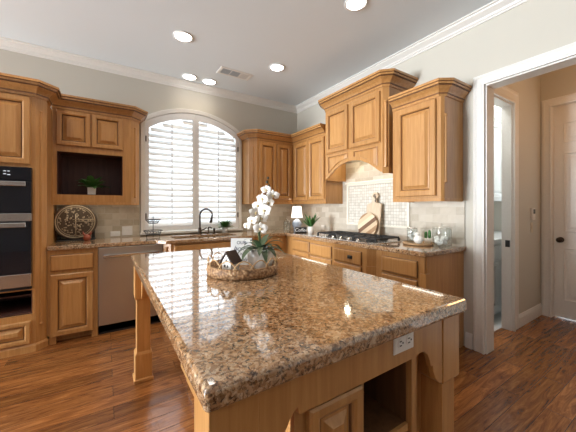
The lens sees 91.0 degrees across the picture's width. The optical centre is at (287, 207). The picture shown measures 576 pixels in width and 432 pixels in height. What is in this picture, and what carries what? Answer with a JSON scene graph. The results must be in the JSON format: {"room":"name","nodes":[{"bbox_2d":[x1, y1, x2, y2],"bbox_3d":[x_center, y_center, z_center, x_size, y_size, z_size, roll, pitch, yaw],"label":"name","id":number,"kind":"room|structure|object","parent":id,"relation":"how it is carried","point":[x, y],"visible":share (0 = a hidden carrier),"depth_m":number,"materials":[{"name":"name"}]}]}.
{"room":"kitchen","nodes":[
{"label":"kitchen","id":0,"kind":"room"},
{"bbox_2d":[0,49,296,317],"bbox_3d":[-4.565,-0.212,1.901,11.150,2.970,0.150,0,0,-33],"label":"wall","id":1,"kind":"structure","parent":0,"point":[151,97],"depth_m":3.55,"materials":[{"name":"beige paint"}]},
{"bbox_2d":[51,93,147,204],"bbox_3d":[-2.061,-0.575,3.170,0.878,1.100,0.431,0,0,-33],"label":"upper cabinet","id":2,"kind":"object","parent":1,"relation":"attached to","point":[96,138],"visible":0.97,"depth_m":3.09,"materials":[{"name":"brown wood"}]},
{"bbox_2d":[77,175,109,194],"bbox_3d":[-2.140,-0.236,3.093,0.314,0.199,0.327,0,0,-12],"label":"potted plant","id":3,"kind":"object","parent":2,"relation":"in","point":[91,184],"visible":0.98,"depth_m":3.04,"materials":[{"name":"green plant"}]},
{"bbox_2d":[110,231,119,235],"bbox_3d":[-2.075,0.318,3.400,0.100,0.060,0.008,0,0,-33],"label":"electrical outlet","id":4,"kind":"object","parent":1,"relation":"attached to","point":[112,233],"visible":1,"depth_m":3.40,"materials":[{"name":"white plastic"}]},
{"bbox_2d":[122,226,132,234],"bbox_3d":[-1.969,0.288,3.468,0.112,0.110,0.008,0,0,-33],"label":"light switch","id":5,"kind":"object","parent":1,"relation":"attached to","point":[126,230],"visible":1,"depth_m":3.47,"materials":[{"name":"white plastic"}]},
{"bbox_2d":[0,36,296,112],"bbox_3d":[-4.437,-1.652,1.841,11.000,0.089,0.090,0,0,-33],"label":"trim","id":6,"kind":"structure","parent":1,"relation":"attached to","point":[8,44],"depth_m":3.46,"materials":[{"name":"white paint"}]},
{"bbox_2d":[57,204,296,239],"bbox_3d":[-1.190,0.153,3.983,3.220,0.410,0.012,0,0,-33],"label":"backsplash","id":7,"kind":"structure","parent":1,"relation":"attached to","point":[110,217],"depth_m":3.50,"materials":[{"name":"tile"}]},
{"bbox_2d":[140,109,242,234],"bbox_3d":[-1.309,-0.499,3.964,1.380,1.685,0.195,0,0,-33],"label":"window","id":8,"kind":"structure","parent":1,"relation":"in","point":[168,111],"depth_m":3.78,"materials":[{"name":"white paint"}]},
{"bbox_2d":[145,113,195,231],"bbox_3d":[-1.542,-0.484,3.746,0.624,1.594,0.077,0,0,-33],"label":"plantation shutter","id":9,"kind":"object","parent":8,"relation":"attached to","point":[180,222],"visible":0.98,"depth_m":3.74,"materials":[{"name":"white paint"}]},
{"bbox_2d":[196,115,237,229],"bbox_3d":[-1.014,-0.484,4.086,0.624,1.594,0.077,0,0,-33],"label":"plantation shutter","id":10,"kind":"object","parent":8,"relation":"attached to","point":[218,214],"visible":0.99,"depth_m":4.07,"materials":[{"name":"white paint"}]},
{"bbox_2d":[237,129,292,203],"bbox_3d":[-0.328,-0.573,4.289,0.795,1.053,0.431,0,0,-33],"label":"upper cabinet","id":11,"kind":"object","parent":1,"relation":"attached to","point":[265,153],"visible":0.91,"depth_m":4.17,"materials":[{"name":"brown wood"}]},
{"bbox_2d":[0,0,493,105],"bbox_3d":[-1.296,-1.747,-1.137,13.350,0.100,8.800,0,0,-33],"label":"ceiling","id":12,"kind":"structure","parent":0,"point":[320,44],"depth_m":2.76,"materials":[{"name":"paint"}]},
{"bbox_2d":[173,31,192,42],"bbox_3d":[-1.042,-1.692,2.812,0.192,0.008,0.192,0,0,-33],"label":"recessed light","id":13,"kind":"object","parent":12,"relation":"in","point":[182,36],"visible":1,"depth_m":2.80,"materials":[{"name":"white paint"}]},
{"bbox_2d":[182,73,196,80],"bbox_3d":[-1.281,-1.692,3.681,0.192,0.008,0.192,0,0,-33],"label":"recessed light","id":14,"kind":"object","parent":12,"relation":"in","point":[187,76],"visible":1,"depth_m":3.67,"materials":[{"name":"white paint"}]},
{"bbox_2d":[202,78,216,84],"bbox_3d":[-1.063,-1.692,3.822,0.192,0.008,0.192,0,0,-33],"label":"recessed light","id":15,"kind":"object","parent":12,"relation":"in","point":[207,81],"visible":1,"depth_m":3.81,"materials":[{"name":"white paint"}]},
{"bbox_2d":[216,66,252,80],"bbox_3d":[-0.671,-1.692,3.593,0.430,0.008,0.190,0,0,-33],"label":"ceiling vent","id":16,"kind":"object","parent":12,"relation":"in","point":[222,70],"visible":1,"depth_m":3.58,"materials":[{"name":"white plastic"}]},
{"bbox_2d":[220,68,230,73],"bbox_3d":[-0.775,-1.691,3.524,0.108,0.004,0.115,0,0,-33],"label":"grille","id":17,"kind":"object","parent":16,"relation":"attached to","point":[222,70],"depth_m":3.52,"materials":[{"name":"beige metal"}]},
{"bbox_2d":[229,71,240,76],"bbox_3d":[-0.672,-1.691,3.590,0.108,0.004,0.115,0,0,-33],"label":"grille","id":18,"kind":"object","parent":16,"relation":"attached to","point":[232,73],"depth_m":3.58,"materials":[{"name":"beige metal"}]},
{"bbox_2d":[239,74,248,78],"bbox_3d":[-0.570,-1.691,3.656,0.108,0.004,0.115,0,0,-33],"label":"grille","id":19,"kind":"object","parent":16,"relation":"attached to","point":[241,76],"depth_m":3.66,"materials":[{"name":"white plastic"}]},
{"bbox_2d":[269,63,284,71],"bbox_3d":[-0.134,-1.692,3.434,0.192,0.008,0.192,0,0,-33],"label":"recessed light","id":20,"kind":"object","parent":12,"relation":"in","point":[276,67],"visible":1,"depth_m":3.42,"materials":[{"name":"white paint"}]},
{"bbox_2d":[344,0,367,11],"bbox_3d":[0.566,-1.692,2.350,0.192,0.008,0.192,0,0,-33],"label":"recessed light","id":21,"kind":"object","parent":12,"relation":"in","point":[350,5],"visible":1,"depth_m":2.36,"materials":[{"name":"white paint"}]},
{"bbox_2d":[0,311,575,431],"bbox_3d":[-1.296,1.321,-1.137,13.350,0.104,8.800,0,0,-33],"label":"floor","id":22,"kind":"structure","parent":0,"point":[527,383],"depth_m":2.01,"materials":[{"name":"brown wood"}]},
{"bbox_2d":[0,72,61,358],"bbox_3d":[-2.647,0.084,2.590,0.920,2.378,0.771,0,0,-33],"label":"tall cabinet","id":23,"kind":"object","parent":22,"relation":"on","point":[25,102],"visible":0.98,"depth_m":2.50,"materials":[{"name":"brown wood"}]},
{"bbox_2d":[0,166,31,291],"bbox_3d":[-2.675,0.183,2.492,0.708,1.056,0.608,0,0,-33],"label":"double wall oven","id":24,"kind":"object","parent":23,"relation":"in","point":[15,182],"visible":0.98,"depth_m":2.41,"materials":[{"name":"metal"}]},
{"bbox_2d":[47,248,97,344],"bbox_3d":[-2.210,0.837,2.952,0.386,0.873,0.634,0,0,-33],"label":"base cabinet","id":25,"kind":"object","parent":22,"relation":"on","point":[72,274],"visible":0.96,"depth_m":2.69,"materials":[{"name":"brown wood"}]},
{"bbox_2d":[47,228,465,256],"bbox_3d":[-0.459,0.379,2.849,3.218,0.040,2.706,0,0,-33],"label":"countertop","id":26,"kind":"structure","parent":25,"relation":"on","point":[396,247],"depth_m":3.03,"materials":[{"name":"stone"}]},
{"bbox_2d":[54,205,97,241],"bbox_3d":[-2.305,0.158,3.074,0.394,0.400,0.160,0,0,-33],"label":"round plaque","id":27,"kind":"object","parent":26,"relation":"on","point":[70,221],"visible":0.99,"depth_m":3.05,"materials":[{"name":"metal"}]},
{"bbox_2d":[82,231,91,240],"bbox_3d":[-2.158,0.308,3.038,0.071,0.100,0.071,0,0,5],"label":"ornament","id":28,"kind":"object","parent":26,"relation":"on","point":[87,237],"visible":1,"depth_m":3.02,"materials":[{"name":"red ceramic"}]},
{"bbox_2d":[143,219,162,236],"bbox_3d":[-1.630,0.212,3.420,0.218,0.288,0.218,0,0,-33],"label":"tiered stand","id":29,"kind":"object","parent":26,"relation":"on","point":[152,221],"visible":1,"depth_m":3.40,"materials":[{"name":"black metal"}]},
{"bbox_2d":[145,219,160,223],"bbox_3d":[-1.630,0.171,3.420,0.178,0.051,0.178,0,0,-33],"label":"basket","id":30,"kind":"object","parent":29,"relation":"on","point":[155,222],"depth_m":3.38,"materials":[{"name":"black metal"}]},
{"bbox_2d":[143,229,162,234],"bbox_3d":[-1.630,0.305,3.420,0.218,0.056,0.218,0,0,-33],"label":"basket","id":31,"kind":"object","parent":29,"relation":"on","point":[146,232],"depth_m":3.43,"materials":[{"name":"black metal"}]},
{"bbox_2d":[198,208,212,233],"bbox_3d":[-1.099,0.186,3.780,0.210,0.347,0.074,0,0,1],"label":"faucet","id":32,"kind":"object","parent":26,"relation":"on","point":[200,229],"visible":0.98,"depth_m":3.76,"materials":[{"name":"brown metal"}]},
{"bbox_2d":[218,220,232,232],"bbox_3d":[-0.875,0.267,3.971,0.279,0.182,0.258,0,0,-33],"label":"potted plant","id":33,"kind":"object","parent":26,"relation":"on","point":[225,224],"visible":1,"depth_m":3.93,"materials":[{"name":"green plant"}]},
{"bbox_2d":[291,206,302,229],"bbox_3d":[0.139,0.171,4.395,0.180,0.375,0.180,0,0,-33],"label":"table lamp","id":34,"kind":"object","parent":26,"relation":"on","point":[296,210],"visible":0.79,"depth_m":4.33,"materials":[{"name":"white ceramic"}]},
{"bbox_2d":[295,227,306,232],"bbox_3d":[0.186,0.320,3.988,0.174,0.078,0.045,0,0,0],"label":"word sign","id":35,"kind":"object","parent":26,"relation":"on","point":[297,229],"visible":1,"depth_m":3.97,"materials":[{"name":"black metal"}]},
{"bbox_2d":[299,213,318,233],"bbox_3d":[0.306,0.216,3.905,0.295,0.286,0.296,0,0,4],"label":"potted plant","id":36,"kind":"object","parent":26,"relation":"on","point":[310,222],"visible":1,"depth_m":3.85,"materials":[{"name":"green plant"}]},
{"bbox_2d":[312,231,401,244],"bbox_3d":[0.735,0.332,3.203,0.460,0.054,0.930,0,0,-33],"label":"gas cooktop","id":37,"kind":"object","parent":26,"relation":"in","point":[364,238],"visible":1,"depth_m":3.04,"materials":[{"name":"silver metal"}]},
{"bbox_2d":[358,213,377,233],"bbox_3d":[0.947,0.213,3.384,0.060,0.290,0.298,0,0,-33],"label":"cutting board","id":38,"kind":"object","parent":26,"relation":"on","point":[367,223],"visible":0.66,"depth_m":3.37,"materials":[{"name":"brown wood"}]},
{"bbox_2d":[366,192,381,234],"bbox_3d":[1.021,0.089,3.376,0.083,0.535,0.210,0,0,-33],"label":"cutting board","id":39,"kind":"object","parent":26,"relation":"on","point":[375,208],"visible":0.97,"depth_m":3.35,"materials":[{"name":"wood"}]},
{"bbox_2d":[403,241,433,245],"bbox_3d":[1.255,0.348,2.730,0.280,0.022,0.280,0,0,-33],"label":"serving tray","id":40,"kind":"object","parent":26,"relation":"on","point":[423,243],"visible":0.77,"depth_m":2.65,"materials":[{"name":"brown wood"}]},
{"bbox_2d":[407,227,417,239],"bbox_3d":[1.239,0.273,2.820,0.100,0.144,0.100,0,0,-33],"label":"glass canister","id":41,"kind":"object","parent":40,"relation":"on","point":[411,236],"visible":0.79,"depth_m":2.80,"materials":[{"name":"clear glass"}]},
{"bbox_2d":[413,232,423,243],"bbox_3d":[1.232,0.291,2.673,0.083,0.110,0.091,0,0,-33],"label":"bird","id":42,"kind":"object","parent":40,"relation":"on","point":[418,239],"visible":1,"depth_m":2.65},
{"bbox_2d":[424,230,431,243],"bbox_3d":[1.344,0.281,2.721,0.068,0.130,0.067,0,0,-33],"label":"potted cactus","id":43,"kind":"object","parent":40,"relation":"on","point":[426,240],"visible":1,"depth_m":2.71,"materials":[{"name":"green plant"}]},
{"bbox_2d":[424,238,431,243],"bbox_3d":[1.344,0.321,2.721,0.068,0.050,0.067,0,0,-33],"label":"pot","id":44,"kind":"object","parent":43,"relation":"on","point":[427,240],"depth_m":2.70,"materials":[{"name":"white ceramic"}]},
{"bbox_2d":[432,226,451,246],"bbox_3d":[1.404,0.253,2.582,0.164,0.210,0.164,0,0,-33],"label":"glass canister","id":45,"kind":"object","parent":26,"relation":"on","point":[442,240],"visible":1,"depth_m":2.55,"materials":[{"name":"clear glass"}]},
{"bbox_2d":[98,244,161,334],"bbox_3d":[-1.775,0.839,3.184,0.586,0.868,0.660,0,0,-33],"label":"dishwasher","id":46,"kind":"object","parent":22,"relation":"on","point":[116,300],"visible":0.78,"depth_m":2.88,"materials":[{"name":"metal"}]},
{"bbox_2d":[162,240,230,252],"bbox_3d":[-1.060,0.837,3.617,1.078,0.873,0.729,0,0,-33],"label":"base cabinet","id":47,"kind":"object","parent":22,"relation":"on","point":[227,243],"visible":0.1,"depth_m":3.22,"materials":[{"name":"brown wood"}]},
{"bbox_2d":[252,236,285,252],"bbox_3d":[-0.410,0.837,4.114,0.543,0.873,0.634,0,0,-33],"label":"base cabinet","id":48,"kind":"object","parent":22,"relation":"on","point":[282,238],"visible":0.06,"depth_m":3.93,"materials":[{"name":"brown wood"}]},
{"bbox_2d":[133,267,458,431],"bbox_3d":[-0.242,0.843,1.633,1.019,0.861,1.862,0,0,-33],"label":"kitchen island","id":49,"kind":"object","parent":22,"relation":"on","point":[375,389],"visible":0.48,"depth_m":0.98,"materials":[{"name":"brown wood"}]},
{"bbox_2d":[131,245,466,412],"bbox_3d":[-0.238,0.385,1.625,1.037,0.052,1.887,0,0,-33],"label":"island countertop","id":50,"kind":"structure","parent":49,"relation":"on","point":[234,341],"depth_m":0.95,"materials":[{"name":"stone"}]},
{"bbox_2d":[206,252,277,279],"bbox_3d":[-0.249,0.311,1.567,0.392,0.096,0.392,0,0,-33],"label":"basket","id":51,"kind":"object","parent":50,"relation":"on","point":[214,269],"visible":0.64,"depth_m":1.41,"materials":[{"name":"wicker"}]},
{"bbox_2d":[219,250,241,269],"bbox_3d":[-0.307,0.289,1.513,0.091,0.114,0.086,0,0,27],"label":"house","id":52,"kind":"object","parent":51,"relation":"in","point":[232,256],"visible":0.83,"depth_m":1.49,"materials":[{"name":"white ceramic"}]},
{"bbox_2d":[231,238,251,264],"bbox_3d":[-0.281,0.266,1.704,0.126,0.159,0.024,0,0,-4],"label":"card","id":53,"kind":"object","parent":51,"relation":"in","point":[237,244],"visible":0.6,"depth_m":1.70,"materials":[{"name":"grey paper"}]},
{"bbox_2d":[238,177,285,268],"bbox_3d":[-0.145,0.087,1.599,0.292,0.519,0.253,0,0,-33],"label":"potted orchid","id":54,"kind":"object","parent":51,"relation":"in","point":[259,251],"visible":0.95,"depth_m":1.55,"materials":[{"name":"white plant"}]},
{"bbox_2d":[364,392,403,431],"bbox_3d":[0.193,0.777,1.148,0.230,0.023,0.474,0,0,-33],"label":"shelf","id":55,"kind":"object","parent":49,"relation":"attached to","point":[379,416],"depth_m":1.03,"materials":[{"name":"brown wood"}]},
{"bbox_2d":[393,332,413,354],"bbox_3d":[0.385,0.443,0.934,0.104,0.066,0.010,0,0,-33],"label":"electrical outlet","id":56,"kind":"object","parent":49,"relation":"attached to","point":[403,343],"visible":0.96,"depth_m":0.93,"materials":[{"name":"white plastic"}]},
{"bbox_2d":[398,338,403,348],"bbox_3d":[0.366,0.443,0.923,0.032,0.034,0.009,0,0,-33],"label":"socket","id":57,"kind":"object","parent":56,"relation":"attached to","point":[400,340],"depth_m":0.92,"materials":[{"name":"plastic"}]},
{"bbox_2d":[406,335,411,344],"bbox_3d":[0.403,0.443,0.947,0.032,0.034,0.009,0,0,-33],"label":"socket","id":58,"kind":"object","parent":56,"relation":"attached to","point":[408,337],"depth_m":0.94,"materials":[{"name":"plastic"}]},
{"bbox_2d":[286,236,309,258],"bbox_3d":[0.377,0.837,3.935,0.634,0.873,0.564,0,0,-33],"label":"base cabinet","id":59,"kind":"object","parent":22,"relation":"on","point":[296,246],"visible":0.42,"depth_m":3.74,"materials":[{"name":"brown wood"}]},
{"bbox_2d":[310,240,375,275],"bbox_3d":[0.790,0.837,3.263,0.670,0.873,1.006,0,0,-33],"label":"base cabinet","id":60,"kind":"object","parent":22,"relation":"on","point":[363,260],"visible":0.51,"depth_m":2.98,"materials":[{"name":"brown wood"}]},
{"bbox_2d":[376,250,463,347],"bbox_3d":[1.220,0.837,2.632,0.631,0.873,0.505,0,0,-33],"label":"base cabinet","id":61,"kind":"object","parent":22,"relation":"on","point":[444,273],"visible":0.34,"depth_m":2.45,"materials":[{"name":"brown wood"}]},
{"bbox_2d":[494,242,501,314],"bbox_3d":[2.391,0.834,3.561,2.040,0.870,0.603,0,0,-33],"label":"base cabinet","id":62,"kind":"object","parent":22,"relation":"on","point":[497,246],"visible":0.18,"depth_m":3.19,"materials":[{"name":"white paint"}]},
{"bbox_2d":[494,231,501,242],"bbox_3d":[2.393,0.379,3.558,2.040,0.040,0.609,0,0,-33],"label":"countertop","id":63,"kind":"structure","parent":62,"relation":"on","point":[497,234],"depth_m":3.47,"materials":[{"name":"white stone"}]},
{"bbox_2d":[297,0,575,345],"bbox_3d":[2.482,-0.212,1.391,0.140,2.970,8.650,0,0,-33],"label":"wall","id":64,"kind":"structure","parent":0,"point":[532,28],"depth_m":2.52,"materials":[{"name":"beige paint"}]},
{"bbox_2d":[291,123,342,203],"bbox_3d":[0.289,-0.573,4.279,0.411,1.053,1.116,0,0,-33],"label":"upper cabinet","id":65,"kind":"object","parent":64,"relation":"attached to","point":[310,185],"visible":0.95,"depth_m":3.95,"materials":[{"name":"brown wood"}]},
{"bbox_2d":[318,68,417,181],"bbox_3d":[0.848,-0.854,3.339,0.491,1.014,1.169,0,0,-33],"label":"upper cabinet","id":66,"kind":"object","parent":64,"relation":"attached to","point":[359,115],"visible":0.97,"depth_m":3.06,"materials":[{"name":"brown wood"}]},
{"bbox_2d":[345,178,409,228],"bbox_3d":[1.045,-0.048,3.440,0.028,0.562,0.968,0,0,-33],"label":"backsplash","id":67,"kind":"structure","parent":64,"relation":"attached to","point":[359,194],"depth_m":3.37,"materials":[{"name":"tile"}]},
{"bbox_2d":[297,161,464,245],"bbox_3d":[0.890,-0.114,3.718,0.012,0.946,2.688,0,0,-33],"label":"backsplash","id":68,"kind":"structure","parent":64,"relation":"attached to","point":[450,215],"depth_m":3.12,"materials":[{"name":"tile"}]},
{"bbox_2d":[296,0,528,113],"bbox_3d":[2.426,-1.652,1.266,0.090,0.089,8.500,0,0,-33],"label":"trim","id":69,"kind":"structure","parent":64,"relation":"attached to","point":[495,8],"depth_m":2.81,"materials":[{"name":"white paint"}]},
{"bbox_2d":[388,77,471,201],"bbox_3d":[1.323,-0.571,2.675,0.414,1.038,0.579,0,0,-33],"label":"upper cabinet","id":70,"kind":"object","parent":64,"relation":"attached to","point":[428,116],"visible":1,"depth_m":2.54,"materials":[{"name":"brown wood"}]},
{"bbox_2d":[465,332,472,348],"bbox_3d":[1.636,1.206,2.560,0.014,0.135,0.059,0,0,-33],"label":"baseboard","id":71,"kind":"structure","parent":64,"relation":"attached to","point":[468,336],"depth_m":2.56,"materials":[{"name":"white paint"}]},
{"bbox_2d":[473,42,575,354],"bbox_3d":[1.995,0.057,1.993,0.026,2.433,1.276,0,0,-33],"label":"trim","id":72,"kind":"structure","parent":64,"relation":"attached to","point":[569,50],"depth_m":2.46,"materials":[{"name":"white paint"}]},
{"bbox_2d":[494,104,501,230],"bbox_3d":[3.324,-0.212,4.106,0.100,2.970,0.900,0,0,-33],"label":"wall","id":73,"kind":"structure","parent":0,"point":[497,204],"depth_m":4.26,"materials":[{"name":"beige paint"}]},
{"bbox_2d":[506,75,540,313],"bbox_3d":[2.418,-0.212,3.040,1.540,2.970,0.090,0,0,-33],"label":"wall","id":74,"kind":"structure","parent":0,"point":[529,90],"depth_m":3.19,"materials":[{"name":"beige paint"}]},
{"bbox_2d":[494,95,511,330],"bbox_3d":[2.055,0.103,2.805,0.555,2.340,0.088,0,0,-33],"label":"trim","id":75,"kind":"structure","parent":74,"relation":"attached to","point":[506,106],"depth_m":2.94,"materials":[{"name":"white paint"}]},
{"bbox_2d":[494,86,518,330],"bbox_3d":[2.086,0.033,2.756,0.836,2.480,0.026,0,0,-33],"label":"trim","id":76,"kind":"structure","parent":74,"relation":"attached to","point":[505,93],"depth_m":2.91,"materials":[{"name":"white paint"}]},
{"bbox_2d":[505,240,509,246],"bbox_3d":[2.280,0.378,2.939,0.002,0.070,0.040,0,0,-33],"label":"strike plate","id":77,"kind":"object","parent":74,"relation":"attached to","point":[507,242],"visible":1,"depth_m":2.94,"materials":[{"name":"black metal"}]},
{"bbox_2d":[519,303,541,327],"bbox_3d":[2.722,1.206,3.174,0.684,0.135,0.014,0,0,-33],"label":"baseboard","id":78,"kind":"structure","parent":74,"relation":"attached to","point":[527,316],"depth_m":3.15,"materials":[{"name":"white paint"}]},
{"bbox_2d":[530,222,532,232],"bbox_3d":[2.758,0.231,3.199,0.065,0.115,0.010,0,0,-33],"label":"light switch","id":79,"kind":"object","parent":74,"relation":"attached to","point":[531,224],"visible":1,"depth_m":3.19,"materials":[{"name":"beige plastic"}]},
{"bbox_2d":[530,208,534,219],"bbox_3d":[2.768,0.076,3.197,0.090,0.135,0.024,0,0,-33],"label":"intercom panel","id":80,"kind":"object","parent":74,"relation":"attached to","point":[532,210],"visible":1,"depth_m":3.18,"materials":[{"name":"white plastic"}]},
{"bbox_2d":[541,64,575,100],"bbox_3d":[3.535,-0.212,2.636,0.100,2.970,1.800,0,0,-33],"label":"wall","id":81,"kind":"structure","parent":0,"point":[560,82],"depth_m":3.23,"materials":[{"name":"beige paint"}]},
{"bbox_2d":[541,93,575,316],"bbox_3d":[3.271,0.007,2.929,0.026,2.533,1.006,0,0,-33],"label":"trim","id":82,"kind":"structure","parent":81,"relation":"attached to","point":[546,105],"depth_m":3.30,"materials":[{"name":"white paint"}]},
{"bbox_2d":[552,101,575,320],"bbox_3d":[3.312,0.053,2.956,0.127,2.440,0.820,0,0,-33],"label":"door","id":83,"kind":"structure","parent":81,"relation":"in","point":[564,115],"depth_m":3.22,"materials":[{"name":"white paint"}]},
{"bbox_3d":[2.200,-0.212,3.857,2.060,2.970,0.100,0,0,-33],"label":"wall","id":84,"kind":"structure","parent":0,"visible":0},
{"bbox_2d":[494,105,501,201],"bbox_3d":[2.342,-0.681,3.637,2.040,1.188,0.421,0,0,-33],"label":"wall cabinet","id":85,"kind":"object","parent":84,"relation":"attached to","point":[497,111],"visible":0.12,"depth_m":3.75,"materials":[{"name":"white paint"}]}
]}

